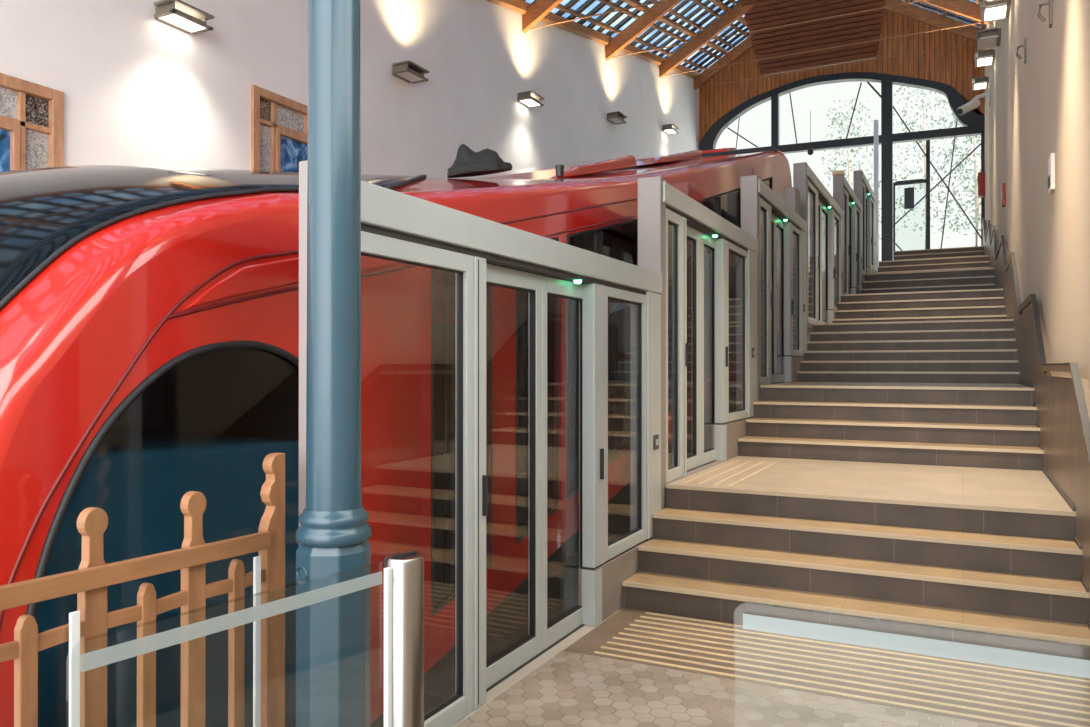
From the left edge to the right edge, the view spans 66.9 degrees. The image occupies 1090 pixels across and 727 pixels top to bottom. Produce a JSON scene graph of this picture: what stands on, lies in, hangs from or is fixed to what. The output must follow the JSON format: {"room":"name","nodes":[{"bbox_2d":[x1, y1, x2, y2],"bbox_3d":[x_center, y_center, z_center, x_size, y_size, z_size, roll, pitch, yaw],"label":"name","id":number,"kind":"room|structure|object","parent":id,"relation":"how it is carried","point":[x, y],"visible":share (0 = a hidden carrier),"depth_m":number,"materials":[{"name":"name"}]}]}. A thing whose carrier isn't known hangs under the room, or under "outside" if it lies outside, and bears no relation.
{"room":"railway station","nodes":[
{"label":"railway station","id":0,"kind":"room"},
{"bbox_2d":[0,0,698,313],"bbox_3d":[-1.606,-3.557,16.517,0.350,14.238,32.800,0,0,27],"label":"wall","id":1,"kind":"structure","parent":0,"point":[139,89],"depth_m":13.62,"materials":[{"name":"white paint"}]},
{"bbox_2d":[0,73,63,171],"bbox_3d":[-5.764,-2.045,7.985,0.170,1.790,2.170,0,0,27],"label":"window","id":2,"kind":"structure","parent":1,"relation":"in","point":[31,114],"depth_m":8.65,"materials":[{"name":"brown wood"}]},
{"bbox_2d":[154,0,213,33],"bbox_3d":[-4.432,-4.247,10.105,0.400,0.170,0.600,0,0,27],"label":"wall lamp","id":3,"kind":"object","parent":1,"relation":"attached to","point":[178,14],"visible":1,"depth_m":10.04,"materials":[{"name":"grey metal"}]},
{"bbox_2d":[161,14,204,31],"bbox_3d":[-4.437,-4.180,10.107,0.270,0.013,0.480,0,0,27],"label":"diffuser","id":4,"kind":"object","parent":3,"relation":"attached to","point":[177,21],"depth_m":10.13,"materials":[{"name":"white glass"}]},
{"bbox_2d":[251,85,307,171],"bbox_3d":[-3.583,-2.979,12.298,0.170,1.690,2.150,0,0,27],"label":"window","id":5,"kind":"structure","parent":1,"relation":"in","point":[279,124],"depth_m":11.71,"materials":[{"name":"brown wood"}]},
{"bbox_2d":[392,60,428,83],"bbox_3d":[-2.333,-5.031,14.257,0.400,0.170,0.600,0,0,27],"label":"wall lamp","id":6,"kind":"object","parent":1,"relation":"attached to","point":[408,71],"visible":1,"depth_m":14.15,"materials":[{"name":"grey metal"}]},
{"bbox_2d":[397,72,422,81],"bbox_3d":[-2.337,-4.965,14.259,0.270,0.013,0.480,0,0,27],"label":"diffuser","id":7,"kind":"object","parent":6,"relation":"attached to","point":[406,76],"depth_m":14.26,"materials":[{"name":"white"}]},
{"bbox_2d":[517,90,543,107],"bbox_3d":[-0.323,-5.836,18.230,0.400,0.170,0.600,0,0,27],"label":"wall lamp","id":8,"kind":"object","parent":1,"relation":"attached to","point":[531,98],"visible":1,"depth_m":18.11,"materials":[{"name":"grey metal"}]},
{"bbox_2d":[521,99,538,106],"bbox_3d":[-0.328,-5.770,18.232,0.270,0.013,0.480,0,0,27],"label":"diffuser","id":9,"kind":"object","parent":8,"relation":"attached to","point":[526,102],"depth_m":18.22,"materials":[{"name":"white glass"}]},
{"bbox_2d":[522,0,562,32],"bbox_3d":[1.608,-8.931,17.321,4.678,3.115,0.140,0,0,27],"label":"trim","id":10,"kind":"structure","parent":1,"relation":"attached to","point":[539,9],"depth_m":18.16,"materials":[{"name":"brown wood"}]},
{"bbox_2d":[607,111,626,124],"bbox_3d":[1.980,-6.779,22.784,0.400,0.170,0.600,0,0,27],"label":"wall lamp","id":11,"kind":"object","parent":1,"relation":"attached to","point":[617,117],"visible":1,"depth_m":22.65,"materials":[{"name":"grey metal"}]},
{"bbox_2d":[609,118,622,123],"bbox_3d":[1.975,-6.712,22.786,0.270,0.013,0.480,0,0,27],"label":"diffuser","id":12,"kind":"object","parent":11,"relation":"attached to","point":[613,120],"depth_m":22.76,"materials":[{"name":"white"}]},
{"bbox_2d":[606,0,682,60],"bbox_3d":[3.775,-9.890,21.607,4.678,3.115,0.140,0,0,27],"label":"beam","id":13,"kind":"structure","parent":1,"relation":"attached to","point":[658,10],"depth_m":22.17,"materials":[{"name":"brown wood"}]},
{"bbox_2d":[424,271,877,698],"bbox_3d":[1.422,0.254,14.746,6.640,7.004,32.400,0,0,27],"label":"trim","id":14,"kind":"structure","parent":1,"relation":"attached to","point":[507,623],"depth_m":7.66,"materials":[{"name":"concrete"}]},
{"bbox_2d":[0,148,791,726],"bbox_3d":[-0.258,-0.691,8.113,3.116,5.283,12.400,0,0,27],"label":"car","id":15,"kind":"object","parent":14,"relation":"on","point":[149,315],"visible":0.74,"depth_m":3.21,"materials":[{"name":"red paint"}]},
{"bbox_2d":[447,144,511,177],"bbox_3d":[-0.428,-1.321,5.407,0.427,0.219,0.282,0,0,-8],"label":"cover","id":16,"kind":"object","parent":15,"relation":"on","point":[467,163],"visible":1,"depth_m":5.32,"materials":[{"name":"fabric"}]},
{"bbox_2d":[702,148,735,153],"bbox_3d":[2.387,-3.189,12.702,1.000,0.251,0.529,0,0,27],"label":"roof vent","id":17,"kind":"object","parent":15,"relation":"attached to","point":[723,150],"depth_m":12.31,"materials":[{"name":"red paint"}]},
{"bbox_2d":[874,120,878,270],"bbox_3d":[11.018,-5.576,27.441,0.300,5.040,0.280,0,0,27],"label":"steel post","id":18,"kind":"object","parent":14,"relation":"on","point":[876,122],"visible":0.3,"depth_m":27.39,"materials":[{"name":"white metal"}]},
{"bbox_2d":[662,124,678,134],"bbox_3d":[4.102,-7.663,26.981,0.400,0.170,0.600,0,0,27],"label":"wall lamp","id":19,"kind":"object","parent":1,"relation":"attached to","point":[669,129],"visible":1,"depth_m":26.85,"materials":[{"name":"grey metal"}]},
{"bbox_2d":[664,129,675,133],"bbox_3d":[4.098,-7.596,26.983,0.270,0.013,0.480,0,0,27],"label":"diffuser","id":20,"kind":"object","parent":19,"relation":"attached to","point":[668,131],"depth_m":26.99,"materials":[{"name":"white glass"}]},
{"bbox_2d":[659,0,760,78],"bbox_3d":[5.803,-10.786,25.617,4.678,3.115,0.140,0,0,27],"label":"beam","id":21,"kind":"structure","parent":1,"relation":"attached to","point":[737,11],"depth_m":25.95,"materials":[{"name":"brown wood"}]},
{"bbox_2d":[694,36,752,89],"bbox_3d":[7.546,-11.556,29.064,4.678,3.115,0.140,0,0,27],"label":"beam","id":22,"kind":"structure","parent":1,"relation":"attached to","point":[744,46],"depth_m":29.57,"materials":[{"name":"brown wood"}]},
{"bbox_2d":[523,0,985,72],"bbox_3d":[2.746,-8.841,14.391,10.355,9.712,32.900,0,0,27],"label":"skylight","id":23,"kind":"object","parent":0,"point":[695,15],"depth_m":24.68,"materials":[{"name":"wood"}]},
{"bbox_2d":[807,111,813,154],"bbox_3d":[9.036,-7.844,28.072,0.200,1.500,0.195,0,0,27],"label":"pendant lamp","id":24,"kind":"object","parent":23,"relation":"hanging from","point":[810,151],"visible":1,"depth_m":28.06,"materials":[{"name":"black plastic"}]},
{"bbox_2d":[740,0,885,75],"bbox_3d":[8.315,-10.267,25.161,4.290,1.898,1.861,0,0,27],"label":"ceiling panel","id":25,"kind":"object","parent":23,"relation":"hanging from","point":[863,26],"visible":0.95,"depth_m":25.22,"materials":[{"name":"brown wood"}]},
{"bbox_2d":[451,608,1089,726],"bbox_3d":[-0.049,1.575,1.364,2.615,0.159,7.200,0,0,27],"label":"floor","id":26,"kind":"structure","parent":0,"point":[635,668],"depth_m":3.87,"materials":[{"name":"beige tile"}]},
{"bbox_2d":[69,611,79,726],"bbox_3d":[-1.147,1.057,2.014,0.030,0.900,0.060,0,0,27],"label":"upright","id":27,"kind":"object","parent":26,"relation":"on","point":[74,617],"visible":1,"depth_m":2.01,"materials":[{"name":"white metal"}]},
{"bbox_2d":[0,452,284,726],"bbox_3d":[-1.179,0.896,1.991,0.064,1.222,1.494,0,0,26],"label":"picket fence","id":28,"kind":"object","parent":26,"relation":"on","point":[90,582],"visible":0.98,"depth_m":2.28,"materials":[{"name":"brown wood"}]},
{"bbox_2d":[253,556,260,726],"bbox_3d":[-0.883,1.052,2.537,0.030,0.915,0.060,0,0,27],"label":"upright","id":29,"kind":"object","parent":26,"relation":"on","point":[256,560],"visible":1,"depth_m":2.53,"materials":[{"name":"white metal"}]},
{"bbox_2d":[295,0,371,726],"bbox_3d":[-0.632,-1.991,2.479,0.320,7.000,0.320,0,0,27],"label":"column","id":30,"kind":"structure","parent":26,"relation":"on","point":[333,534],"depth_m":2.40,"materials":[{"name":"blue metal"}]},
{"bbox_2d":[384,550,423,726],"bbox_3d":[-0.372,1.005,2.176,0.150,1.006,0.150,0,0,27],"label":"bollard","id":31,"kind":"object","parent":26,"relation":"on","point":[403,571],"visible":1,"depth_m":2.13,"materials":[{"name":"white metal"}]},
{"bbox_2d":[81,571,381,671],"bbox_3d":[-0.638,0.975,1.793,0.012,0.943,0.765,0,0,35],"label":"railing","id":32,"kind":"object","parent":31,"relation":"attached to","point":[119,652],"visible":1,"depth_m":1.72,"materials":[{"name":"grey"}]},
{"bbox_2d":[299,160,661,726],"bbox_3d":[-0.019,0.439,4.281,0.158,2.215,3.464,0,0,27],"label":"doors","id":33,"kind":"structure","parent":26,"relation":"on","point":[396,226],"depth_m":4.25,"materials":[{"name":"metal"}]},
{"bbox_2d":[622,456,1089,659],"bbox_3d":[2.254,1.365,5.879,2.478,1.014,2.968,0,0,27],"label":"flight","id":34,"kind":"object","parent":26,"relation":"on","point":[990,557],"visible":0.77,"depth_m":4.98,"materials":[{"name":"tile"}]},
{"bbox_2d":[738,382,1043,470],"bbox_3d":[3.625,0.723,8.591,2.478,0.999,3.111,0,0,27],"label":"flight","id":35,"kind":"object","parent":34,"relation":"on","point":[977,425],"visible":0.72,"depth_m":7.59,"materials":[{"name":"tile"}]},
{"bbox_2d":[797,319,1019,383],"bbox_3d":[5.047,0.010,11.403,2.478,1.157,3.193,0,0,27],"label":"flight","id":36,"kind":"object","parent":35,"relation":"on","point":[945,351],"visible":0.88,"depth_m":10.47,"materials":[{"name":"tile"}]},
{"bbox_2d":[832,288,1005,322],"bbox_3d":[6.681,-0.702,14.636,2.478,0.998,4.053,0,0,27],"label":"flight","id":37,"kind":"object","parent":36,"relation":"on","point":[978,304],"visible":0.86,"depth_m":13.36,"materials":[{"name":"tile"}]},
{"bbox_2d":[861,268,995,293],"bbox_3d":[8.386,-1.383,18.007,2.478,1.098,3.503,0,0,27],"label":"flight","id":38,"kind":"object","parent":37,"relation":"on","point":[984,278],"visible":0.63,"depth_m":17.00,"materials":[{"name":"tile"}]},
{"bbox_2d":[877,255,989,272],"bbox_3d":[10.215,-2.074,21.623,2.478,1.020,4.603,0,0,27],"label":"flight","id":39,"kind":"object","parent":38,"relation":"on","point":[970,262],"visible":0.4,"depth_m":20.14,"materials":[{"name":"tile"}]},
{"bbox_2d":[893,246,984,260],"bbox_3d":[12.337,-2.860,25.820,2.478,1.288,4.803,0,0,27],"label":"flight","id":40,"kind":"object","parent":39,"relation":"on","point":[977,250],"visible":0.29,"depth_m":24.95,"materials":[{"name":"tile"}]},
{"bbox_3d":[1.282,1.000,1.311,0.060,1.010,0.060,0,0,27],"label":"gate post","id":41,"kind":"object","parent":26,"relation":"on","visible":0},
{"bbox_2d":[734,603,1089,677],"bbox_3d":[0.824,0.974,1.542,0.945,0.943,0.012,0,0,27],"label":"gate","id":42,"kind":"object","parent":41,"relation":"attached to","point":[1076,667],"visible":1,"depth_m":1.59,"materials":[{"name":"grey"}]},
{"bbox_2d":[760,280,863,400],"bbox_3d":[2.544,1.044,9.530,0.070,5.984,24.110,0,0,27],"label":"trim","id":43,"kind":"structure","parent":0,"point":[809,328],"depth_m":12.15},
{"bbox_2d":[638,176,757,509],"bbox_3d":[1.437,-0.075,7.205,0.198,2.485,3.054,0,0,27],"label":"door","id":44,"kind":"structure","parent":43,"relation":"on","point":[660,204],"depth_m":6.88,"materials":[{"name":"metal"}]},
{"bbox_2d":[741,175,806,400],"bbox_3d":[2.807,-0.875,9.916,0.198,2.815,2.984,0,0,27],"label":"door","id":45,"kind":"structure","parent":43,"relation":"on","point":[763,211],"depth_m":9.76,"materials":[{"name":"metal"}]},
{"bbox_2d":[793,162,843,340],"bbox_3d":[4.370,-1.501,13.005,0.198,2.485,3.864,0,0,27],"label":"screen","id":46,"kind":"object","parent":43,"relation":"on","point":[805,180],"visible":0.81,"depth_m":12.85,"materials":[{"name":"metal"}]},
{"bbox_2d":[832,170,862,293],"bbox_3d":[5.948,-2.168,16.137,0.208,2.555,3.094,0,0,27],"label":"screen","id":47,"kind":"object","parent":43,"relation":"on","point":[843,194],"visible":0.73,"depth_m":16.31,"materials":[{"name":"metal"}]},
{"bbox_2d":[853,170,875,286],"bbox_3d":[7.343,-2.867,18.886,0.198,2.485,2.994,0,0,27],"label":"screen","id":48,"kind":"object","parent":43,"relation":"on","point":[862,188],"visible":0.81,"depth_m":19.16,"materials":[{"name":"metal"}]},
{"bbox_2d":[699,10,984,146],"bbox_3d":[9.993,-10.402,28.633,9.430,5.620,0.250,0,0,27],"label":"wall","id":49,"kind":"structure","parent":0,"point":[954,67],"depth_m":27.65,"materials":[{"name":"brown wood"}]},
{"bbox_2d":[486,0,699,78],"bbox_3d":[-1.491,-7.404,16.194,0.090,6.809,32.300,0,0,27],"label":"trim","id":50,"kind":"structure","parent":49,"relation":"attached to","point":[520,6],"depth_m":21.15,"materials":[{"name":"brown wood"}]},
{"bbox_2d":[621,0,728,54],"bbox_3d":[-0.545,-8.070,15.717,0.090,6.709,32.300,0,0,27],"label":"trim","id":51,"kind":"structure","parent":49,"relation":"attached to","point":[664,19],"depth_m":24.47,"materials":[{"name":"brown wood"}]},
{"bbox_2d":[709,0,747,26],"bbox_3d":[0.400,-8.687,15.241,0.090,6.709,32.300,0,0,27],"label":"trim","id":52,"kind":"structure","parent":49,"relation":"attached to","point":[720,4],"depth_m":25.30,"materials":[{"name":"brown wood"}]},
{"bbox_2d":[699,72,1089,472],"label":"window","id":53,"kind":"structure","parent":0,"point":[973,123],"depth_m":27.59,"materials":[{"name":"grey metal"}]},
{"bbox_2d":[893,140,929,258],"bbox_3d":[12.158,-5.421,27.367,1.120,3.850,0.180,0,0,27],"label":"door","id":54,"kind":"structure","parent":53,"relation":"attached to","point":[908,192],"depth_m":27.23,"materials":[{"name":"grey metal"}]},
{"bbox_2d":[984,0,1089,620],"bbox_3d":[7.053,-4.098,12.137,0.350,13.288,32.800,0,0,27],"label":"wall","id":55,"kind":"structure","parent":0,"point":[1039,108],"depth_m":6.97,"materials":[{"name":"beige paint"}]},
{"bbox_2d":[530,0,669,29],"bbox_3d":[3.749,-7.484,16.366,9.355,0.034,0.034,0,0,27],"label":"trim","id":56,"kind":"structure","parent":55,"relation":"attached to","point":[662,0],"depth_m":17.64,"materials":[{"name":"brown wood"}]},
{"bbox_2d":[612,0,926,57],"bbox_3d":[5.916,-8.442,20.653,9.355,0.034,0.034,0,0,27],"label":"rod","id":57,"kind":"structure","parent":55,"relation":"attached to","point":[919,0],"depth_m":20.72,"materials":[{"name":"brown wood"}]},
{"bbox_2d":[665,22,980,75],"bbox_3d":[7.944,-9.338,24.662,9.355,0.034,0.034,0,0,27],"label":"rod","id":58,"kind":"structure","parent":55,"relation":"attached to","point":[979,22],"depth_m":24.44,"materials":[{"name":"brown steel"}]},
{"bbox_2d":[699,43,977,87],"bbox_3d":[9.687,-10.108,28.109,9.355,0.034,0.034,0,0,27],"label":"trim","id":59,"kind":"structure","parent":55,"relation":"attached to","point":[975,43],"depth_m":27.89,"materials":[{"name":"brown wood"}]},
{"bbox_2d":[885,0,979,41],"bbox_3d":[11.719,-11.564,26.952,4.678,3.115,0.140,0,0,27],"label":"beam","id":60,"kind":"structure","parent":55,"relation":"attached to","point":[909,11],"depth_m":26.52,"materials":[{"name":"brown wood"}]},
{"bbox_2d":[918,0,987,24],"bbox_3d":[9.976,-10.794,23.505,4.678,3.115,0.140,0,0,27],"label":"beam","id":61,"kind":"structure","parent":55,"relation":"attached to","point":[964,8],"depth_m":22.69,"materials":[{"name":"brown wood"}]},
{"bbox_2d":[957,88,989,114],"bbox_3d":[11.040,-6.702,21.246,0.862,0.636,0.394,0,0,6],"label":"security camera","id":62,"kind":"object","parent":55,"relation":"attached to","point":[974,103],"visible":1,"depth_m":21.17,"materials":[{"name":"white plastic"}]},
{"bbox_2d":[972,76,988,89],"bbox_3d":[11.957,-7.699,22.670,0.400,0.170,0.600,0,0,27],"label":"wall lamp","id":63,"kind":"object","parent":55,"relation":"attached to","point":[978,83],"visible":1,"depth_m":22.50,"materials":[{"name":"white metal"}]},
{"bbox_2d":[975,83,985,88],"bbox_3d":[11.961,-7.633,22.668,0.270,0.013,0.480,0,0,27],"label":"diffuser","id":64,"kind":"object","parent":63,"relation":"attached to","point":[977,85],"depth_m":22.67,"materials":[{"name":"white glass"}]},
{"bbox_2d":[977,172,984,197],"bbox_3d":[13.755,-5.627,26.011,0.215,0.750,0.400,0,0,27],"label":"box","id":65,"kind":"object","parent":55,"relation":"attached to","point":[981,175],"visible":0.92,"depth_m":25.83,"materials":[{"name":"red"}]},
{"bbox_2d":[974,49,994,67],"bbox_3d":[9.699,-6.736,18.205,0.400,0.170,0.600,0,0,27],"label":"wall lamp","id":66,"kind":"object","parent":55,"relation":"attached to","point":[982,58],"visible":0.98,"depth_m":18.04,"materials":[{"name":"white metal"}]},
{"bbox_2d":[978,57,991,65],"bbox_3d":[9.703,-6.670,18.203,0.270,0.013,0.480,0,0,27],"label":"diffuser","id":67,"kind":"object","parent":66,"relation":"attached to","point":[982,61],"depth_m":18.20,"materials":[{"name":"white glass"}]},
{"bbox_2d":[976,27,1000,49],"bbox_3d":[8.344,-6.106,15.526,0.400,0.170,0.600,0,0,27],"label":"wall lamp","id":68,"kind":"object","parent":55,"relation":"attached to","point":[987,38],"visible":1,"depth_m":15.37,"materials":[{"name":"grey metal"}]},
{"bbox_2d":[980,38,996,47],"bbox_3d":[8.349,-6.040,15.523,0.270,0.013,0.480,0,0,27],"label":"diffuser","id":69,"kind":"object","parent":68,"relation":"attached to","point":[984,42],"depth_m":15.52,"materials":[{"name":"white"}]},
{"bbox_2d":[983,0,999,2],"bbox_3d":[6.087,-5.063,11.061,0.400,0.170,0.600,0,0,27],"label":"wall lamp","id":70,"kind":"object","parent":55,"relation":"attached to","point":[984,1],"visible":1,"depth_m":11.34,"materials":[{"name":"brown metal"}]},
{"bbox_2d":[979,0,1010,22],"bbox_3d":[6.809,-5.378,12.489,0.400,0.170,0.600,0,0,27],"label":"wall lamp","id":71,"kind":"object","parent":55,"relation":"attached to","point":[997,10],"visible":0.97,"depth_m":12.43,"materials":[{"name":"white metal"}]},
{"bbox_2d":[985,6,1005,20],"bbox_3d":[6.814,-5.311,12.487,0.270,0.013,0.480,0,0,27],"label":"diffuser","id":72,"kind":"object","parent":71,"relation":"attached to","point":[996,13],"depth_m":12.50,"materials":[{"name":"white glass"}]},
{"bbox_2d":[1001,183,1005,206],"bbox_3d":[7.662,-2.813,13.785,0.056,0.370,0.200,0,0,27],"label":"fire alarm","id":73,"kind":"object","parent":55,"relation":"attached to","point":[1003,193],"visible":1,"depth_m":13.70,"materials":[{"name":"red"}]},
{"bbox_2d":[1016,38,1025,63],"bbox_3d":[5.361,-3.515,9.293,0.104,0.260,0.100,0,0,27],"label":"wall hook","id":74,"kind":"object","parent":55,"relation":"attached to","point":[1024,45],"visible":1,"depth_m":9.24,"materials":[{"name":"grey metal"}]},
{"bbox_2d":[983,220,1089,617],"bbox_3d":[7.660,-1.283,13.781,0.062,6.070,28.500,0,0,27],"label":"trim","id":75,"kind":"structure","parent":55,"relation":"attached to","point":[1061,439],"depth_m":5.92,"materials":[{"name":"tile"}]},
{"bbox_2d":[984,254,1089,629],"bbox_3d":[7.852,-1.011,14.243,0.012,5.130,29.500,0,0,27],"label":"baseboard","id":76,"kind":"structure","parent":55,"relation":"attached to","point":[1071,505],"depth_m":5.39,"materials":[{"name":"grey"}]},
{"bbox_2d":[1037,0,1052,27],"bbox_3d":[4.015,-2.835,6.631,0.104,0.260,0.100,0,0,27],"label":"wall hook","id":77,"kind":"object","parent":55,"relation":"attached to","point":[1050,2],"visible":1,"depth_m":6.59,"materials":[{"name":"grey metal"}]},
{"bbox_2d":[1048,153,1054,193],"bbox_3d":[3.996,-1.496,6.512,0.035,0.280,0.220,0,0,27],"label":"notice","id":78,"kind":"object","parent":55,"relation":"attached to","point":[1051,161],"visible":1,"depth_m":6.42,"materials":[{"name":"white"}]},
{"label":"outside","id":79,"kind":"structure","parent":0,"visible":0},
{"bbox_3d":[24.948,-2.963,49.308,80.000,0.500,49.500,0,0,27],"label":"trim","id":80,"kind":"structure","parent":79,"visible":0},
{"bbox_2d":[809,98,880,240],"bbox_3d":[19.534,-9.968,52.964,4.804,13.543,4.844,0,0,27],"label":"tree","id":81,"kind":"object","parent":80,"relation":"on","point":[835,119],"visible":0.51,"depth_m":52.87,"materials":[{"name":"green plant"}]},
{"bbox_2d":[879,86,980,248],"bbox_3d":[21.931,-9.766,47.375,5.681,13.096,5.685,0,0,27],"label":"tree","id":82,"kind":"object","parent":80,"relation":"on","point":[923,104],"visible":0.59,"depth_m":47.27,"materials":[{"name":"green plant"}]},
{"bbox_2d":[934,112,980,245],"bbox_3d":[22.158,-8.308,42.560,3.887,10.145,4.133,0,0,27],"label":"tree","id":83,"kind":"object","parent":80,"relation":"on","point":[977,203],"visible":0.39,"depth_m":42.56,"materials":[{"name":"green plant"}]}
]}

